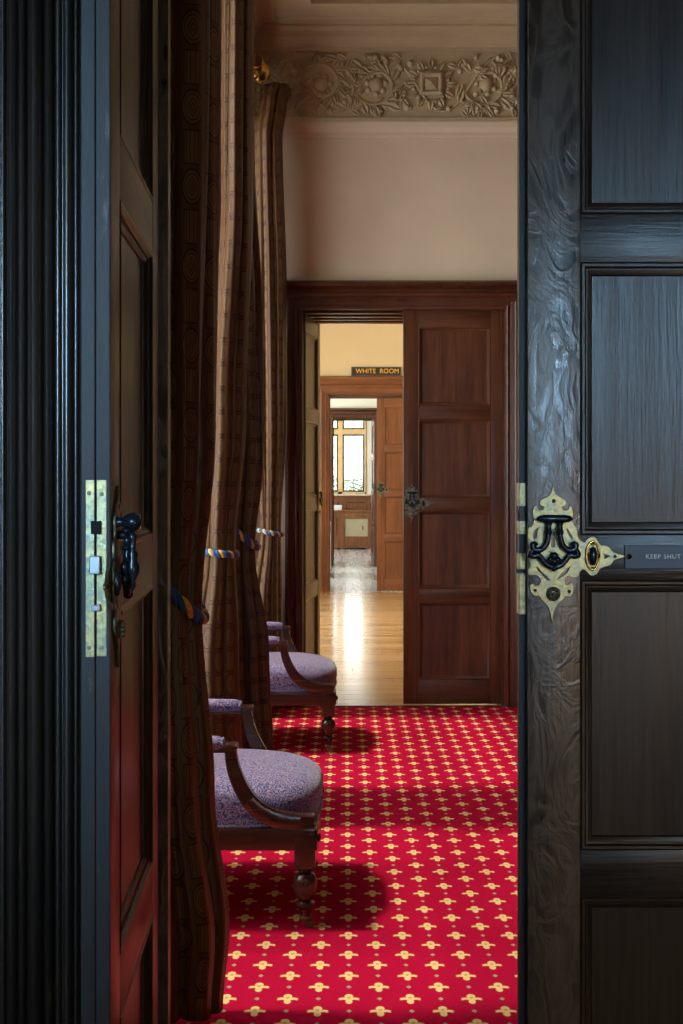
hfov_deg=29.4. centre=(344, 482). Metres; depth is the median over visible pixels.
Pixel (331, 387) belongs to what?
trim
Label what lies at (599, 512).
door
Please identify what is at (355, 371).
room sign
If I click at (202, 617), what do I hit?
tieback
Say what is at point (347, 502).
trim
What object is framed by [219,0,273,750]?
curtain
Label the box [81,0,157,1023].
door
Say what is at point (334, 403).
wall
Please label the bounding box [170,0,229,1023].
curtain
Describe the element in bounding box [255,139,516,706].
wall
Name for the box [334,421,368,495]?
window
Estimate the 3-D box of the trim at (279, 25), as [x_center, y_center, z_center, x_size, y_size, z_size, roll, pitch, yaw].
[1.400,-2.583,4.785,4.000,0.355,4.970,0,0,0]
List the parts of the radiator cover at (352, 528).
panel, panel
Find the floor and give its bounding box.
[173,548,516,1023]
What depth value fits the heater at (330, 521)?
17.48 m
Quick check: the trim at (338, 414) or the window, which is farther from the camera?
the window
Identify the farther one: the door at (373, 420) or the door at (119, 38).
the door at (373, 420)
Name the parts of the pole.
rod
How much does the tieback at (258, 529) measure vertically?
0.079 m
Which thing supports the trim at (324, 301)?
attached to the wall at (355, 209)
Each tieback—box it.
[170,583,209,624]
[205,548,240,557]
[236,527,260,550]
[256,527,283,536]
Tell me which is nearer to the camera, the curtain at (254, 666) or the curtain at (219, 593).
the curtain at (219, 593)
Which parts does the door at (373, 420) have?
panel, panel, panel, panel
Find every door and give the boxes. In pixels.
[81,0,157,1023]
[303,311,322,654]
[330,418,333,565]
[371,417,376,566]
[377,398,402,590]
[403,310,500,703]
[516,0,682,1023]
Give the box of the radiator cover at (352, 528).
[334,510,370,548]
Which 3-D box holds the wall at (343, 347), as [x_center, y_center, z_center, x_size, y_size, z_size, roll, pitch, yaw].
[0.450,-0.400,15.200,5.700,3.300,0.600,0,0,0]
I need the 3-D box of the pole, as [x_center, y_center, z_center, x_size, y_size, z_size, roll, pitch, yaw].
[-0.505,-2.230,6.085,0.193,0.172,2.126,0,0,0]
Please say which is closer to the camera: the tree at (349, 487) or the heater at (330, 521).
the heater at (330, 521)
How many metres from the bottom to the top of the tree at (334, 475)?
2.214 m
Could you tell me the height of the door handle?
0.072 m
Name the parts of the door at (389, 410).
handle plate, panel, panel, panel, panel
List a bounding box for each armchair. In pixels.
[209,699,324,927]
[267,622,337,752]
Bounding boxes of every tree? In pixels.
[334,475,358,489]
[344,470,362,489]
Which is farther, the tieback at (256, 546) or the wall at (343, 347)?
the wall at (343, 347)
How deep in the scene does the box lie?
24.61 m
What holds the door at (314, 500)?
in the wall at (355, 209)
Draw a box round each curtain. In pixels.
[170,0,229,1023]
[202,0,253,748]
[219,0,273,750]
[254,82,291,708]
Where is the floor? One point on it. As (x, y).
(414, 911)
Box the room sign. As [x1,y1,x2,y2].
[351,367,400,375]
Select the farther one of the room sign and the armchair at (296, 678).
the room sign
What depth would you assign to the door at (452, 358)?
7.30 m
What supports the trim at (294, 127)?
attached to the wall
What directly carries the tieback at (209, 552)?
attached to the wall
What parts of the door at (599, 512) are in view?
lock plate, drop handle, handle plate, latch knob, panel, panel, panel, panel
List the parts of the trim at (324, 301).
architrave, architrave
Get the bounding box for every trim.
[0,0,169,1023]
[254,0,516,51]
[254,52,516,116]
[254,117,516,138]
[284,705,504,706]
[285,280,516,707]
[320,376,402,591]
[330,408,376,564]
[334,495,370,509]
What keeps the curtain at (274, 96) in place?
hanging from the pole
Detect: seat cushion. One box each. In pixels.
[214,749,322,824]
[269,652,336,690]
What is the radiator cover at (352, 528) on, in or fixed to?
on the floor
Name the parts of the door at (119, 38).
lock plate, handle plate, latch knob, drop handle, knob, frame, panel, panel, panel, panel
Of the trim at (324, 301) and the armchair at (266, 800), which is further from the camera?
the trim at (324, 301)
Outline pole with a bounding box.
[254,29,269,82]
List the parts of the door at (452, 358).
drop handle, handle plate, panel, panel, panel, panel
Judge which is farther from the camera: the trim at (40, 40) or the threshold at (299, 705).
the threshold at (299, 705)
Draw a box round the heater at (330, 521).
[330,521,330,570]
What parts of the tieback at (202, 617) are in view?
yellow cord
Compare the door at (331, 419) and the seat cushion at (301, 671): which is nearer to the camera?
the seat cushion at (301, 671)
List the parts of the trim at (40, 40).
architrave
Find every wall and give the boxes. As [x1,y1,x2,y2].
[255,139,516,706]
[320,324,402,375]
[330,399,376,407]
[367,421,370,494]
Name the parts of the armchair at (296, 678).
arm, arm, seat rail, leg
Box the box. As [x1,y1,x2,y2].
[334,505,341,509]
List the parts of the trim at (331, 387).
architrave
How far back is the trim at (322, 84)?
7.25 m
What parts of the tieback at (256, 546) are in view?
blue cord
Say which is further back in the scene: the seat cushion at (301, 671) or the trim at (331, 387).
the trim at (331, 387)
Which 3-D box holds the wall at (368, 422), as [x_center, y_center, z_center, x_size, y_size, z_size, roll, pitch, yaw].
[0.450,-0.400,25.175,5.700,3.300,0.350,0,0,0]
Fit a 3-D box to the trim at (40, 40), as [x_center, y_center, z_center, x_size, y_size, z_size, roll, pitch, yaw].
[0.280,0.010,2.192,1.800,2.480,0.216,0,0,0]
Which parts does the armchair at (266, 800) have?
arm, arm, seat rail, leg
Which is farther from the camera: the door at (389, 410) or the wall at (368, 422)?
the wall at (368, 422)
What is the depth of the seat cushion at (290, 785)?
3.73 m
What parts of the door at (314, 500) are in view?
panel, panel, panel, panel, handle plate, drop handle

